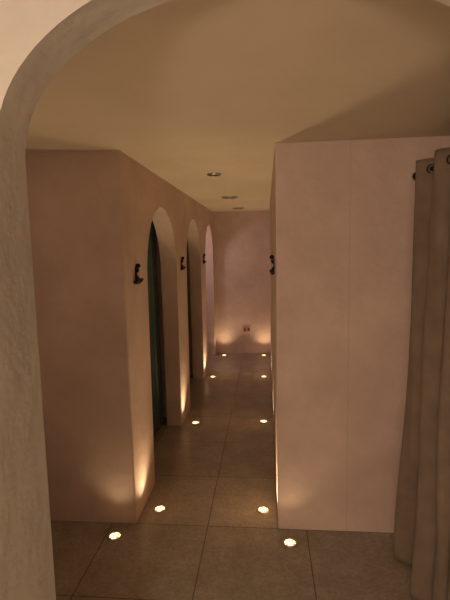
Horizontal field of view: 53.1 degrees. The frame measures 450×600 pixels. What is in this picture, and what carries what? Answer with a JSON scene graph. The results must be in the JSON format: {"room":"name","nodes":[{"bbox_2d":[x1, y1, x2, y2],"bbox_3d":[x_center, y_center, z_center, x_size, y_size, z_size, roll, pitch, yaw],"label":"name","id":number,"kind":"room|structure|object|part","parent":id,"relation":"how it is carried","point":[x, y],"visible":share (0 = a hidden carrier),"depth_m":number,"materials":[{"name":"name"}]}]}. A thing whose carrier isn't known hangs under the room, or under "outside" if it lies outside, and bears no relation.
{"room":"spa corridor","nodes":[
{"label":"spa corridor","id":0,"kind":"room"},
{"bbox_2d":[0,146,55,599],"bbox_3d":[-1.467,0.652,1.090,2.065,1.915,0.260,-1,7,5],"label":"wall","id":1,"kind":"structure","parent":0,"point":[26,550],"depth_m":0.98,"materials":[{"name":"beige paint"}]},
{"bbox_2d":[25,150,142,522],"bbox_3d":[-1.032,0.269,2.800,0.925,2.265,0.150,-1,7,5],"label":"wall","id":2,"kind":"structure","parent":0,"point":[79,213],"depth_m":2.70,"materials":[{"name":"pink paint"}]},
{"bbox_2d":[155,230,166,417],"bbox_3d":[-1.374,0.072,4.557,1.625,2.265,0.090,-1,7,5],"label":"wall partition","id":3,"kind":"structure","parent":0,"point":[156,239],"depth_m":4.46,"materials":[{"name":"pink paint"}]},
{"bbox_2d":[127,155,215,507],"bbox_3d":[-0.440,-0.002,5.024,0.150,2.265,4.420,-1,7,5],"label":"wall","id":4,"kind":"structure","parent":0,"point":[178,219],"depth_m":4.22,"materials":[{"name":"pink paint"}]},
{"bbox_2d":[133,263,143,283],"bbox_3d":[-0.552,-0.166,2.852,0.039,0.134,0.129,-1,7,5],"label":"wall hook","id":5,"kind":"object","parent":4,"relation":"attached to","point":[138,280],"visible":1,"depth_m":2.84,"materials":[{"name":"black metal"}]},
{"bbox_2d":[147,220,163,435],"bbox_3d":[-0.688,0.203,3.721,0.109,2.130,1.250,-1,7,5],"label":"curtain","id":6,"kind":"object","parent":4,"relation":"attached to","point":[154,329],"visible":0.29,"depth_m":4.16,"materials":[{"name":"teal fabric"}]},
{"bbox_2d":[180,257,185,269],"bbox_3d":[-0.413,-0.356,4.383,0.039,0.134,0.129,-1,7,5],"label":"wall hook","id":7,"kind":"object","parent":4,"relation":"attached to","point":[182,258],"visible":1,"depth_m":4.37,"materials":[{"name":"black metal"}]},
{"bbox_2d":[186,242,192,374],"bbox_3d":[-1.236,-0.106,6.065,1.625,2.265,0.080,-1,7,5],"label":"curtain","id":8,"kind":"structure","parent":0,"point":[187,252],"depth_m":5.98,"materials":[{"name":"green fabric"}]},
{"bbox_2d":[0,0,449,154],"bbox_3d":[-0.421,-0.492,0.936,4.200,0.350,0.110,-1,7,5],"label":"archway","id":9,"kind":"object","parent":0,"point":[38,38],"depth_m":0.90,"materials":[{"name":"beige paint"}]},
{"bbox_2d":[51,353,414,599],"bbox_3d":[-0.223,1.435,2.864,4.400,0.100,9.290,-1,7,5],"label":"floor","id":10,"kind":"structure","parent":0,"point":[211,541],"depth_m":2.66,"materials":[{"name":"tile"}]},
{"bbox_2d":[107,531,122,540],"bbox_3d":[-0.659,1.410,2.693,0.094,0.007,0.094,-1,7,5],"label":"recessed light","id":11,"kind":"object","parent":10,"relation":"in","point":[115,535],"visible":1,"depth_m":2.69,"materials":[{"name":"silver metal"}]},
{"bbox_2d":[153,505,166,512],"bbox_3d":[-0.428,1.374,2.964,0.094,0.007,0.094,-1,7,5],"label":"recessed light","id":12,"kind":"object","parent":10,"relation":"in","point":[159,508],"visible":1,"depth_m":2.95,"materials":[{"name":"silver metal"}]},
{"bbox_2d":[191,421,199,424],"bbox_3d":[-0.288,1.202,4.414,0.094,0.007,0.094,-1,7,5],"label":"recessed light","id":13,"kind":"object","parent":10,"relation":"in","point":[192,422],"visible":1,"depth_m":4.41,"materials":[{"name":"silver metal"}]},
{"bbox_2d":[256,506,270,513],"bbox_3d":[0.249,1.363,2.928,0.094,0.007,0.094,-1,7,5],"label":"recessed light","id":14,"kind":"object","parent":10,"relation":"in","point":[261,509],"visible":1,"depth_m":2.92,"materials":[{"name":"silver metal"}]},
{"bbox_2d":[282,537,297,547],"bbox_3d":[0.375,1.399,2.598,0.094,0.007,0.094,-1,7,5],"label":"recessed light","id":15,"kind":"object","parent":10,"relation":"in","point":[289,542],"visible":1,"depth_m":2.59,"materials":[{"name":"silver metal"}]},
{"bbox_2d":[25,0,449,211],"bbox_3d":[-0.272,-0.914,2.591,4.400,0.100,9.290,-1,7,5],"label":"ceiling","id":16,"kind":"structure","parent":0,"point":[188,90],"depth_m":1.59,"materials":[{"name":"paint"}]},
{"bbox_2d":[207,173,220,176],"bbox_3d":[-0.085,-0.961,3.453,0.112,0.013,0.112,-1,7,5],"label":"recessed light","id":17,"kind":"object","parent":16,"relation":"in","point":[208,174],"depth_m":3.42,"materials":[{"name":"metal"}]},
{"bbox_2d":[222,196,237,198],"bbox_3d":[0.052,-1.148,5.047,0.184,0.013,0.184,-1,7,5],"label":"recessed light","id":18,"kind":"object","parent":16,"relation":"in","point":[225,197],"depth_m":5.00,"materials":[{"name":"metal"}]},
{"bbox_2d":[213,210,270,352],"bbox_3d":[0.164,-0.272,7.248,4.400,2.265,0.150,-1,7,5],"label":"wall","id":19,"kind":"structure","parent":0,"point":[241,238],"depth_m":7.16,"materials":[{"name":"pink paint"}]},
{"bbox_2d":[243,327,250,331],"bbox_3d":[0.351,0.473,7.236,0.130,0.090,0.013,-1,7,5],"label":"wall socket","id":20,"kind":"object","parent":19,"relation":"attached to","point":[245,329],"visible":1,"depth_m":7.23,"materials":[{"name":"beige plastic"}]},
{"bbox_2d":[269,136,449,532],"bbox_3d":[0.975,-0.008,4.819,0.945,2.265,4.570,-1,7,5],"label":"wall","id":21,"kind":"structure","parent":0,"point":[316,199],"depth_m":2.56,"materials":[{"name":"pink paint"}]},
{"bbox_2d":[269,255,274,274],"bbox_3d":[0.309,-0.228,2.928,0.039,0.134,0.129,-1,7,5],"label":"wall hook","id":22,"kind":"object","parent":21,"relation":"attached to","point":[272,271],"visible":0.99,"depth_m":2.91,"materials":[{"name":"black metal"}]},
{"bbox_2d":[346,140,350,530],"bbox_3d":[0.703,0.259,2.565,0.002,2.265,0.002,-1,7,5],"label":"trim","id":23,"kind":"structure","parent":21,"relation":"attached to","point":[350,140],"depth_m":2.56,"materials":[{"name":"beige paint"}]},
{"bbox_3d":[1.235,0.336,1.808,0.120,2.265,1.720,-1,7,5],"label":"wall","id":24,"kind":"structure","parent":0,"visible":0},
{"bbox_2d":[393,147,449,599],"bbox_3d":[1.008,0.421,1.783,0.329,2.088,1.410,-1,7,5],"label":"curtain","id":25,"kind":"object","parent":24,"relation":"attached to","point":[422,511],"visible":1,"depth_m":2.08,"materials":[{"name":"beige fabric"}]},
{"bbox_3d":[1.033,-0.563,1.665,0.237,0.052,1.410,-1,7,5],"label":"rod","id":26,"kind":"part","parent":25,"relation":"part of","materials":[{"name":"black metal"}]}
]}

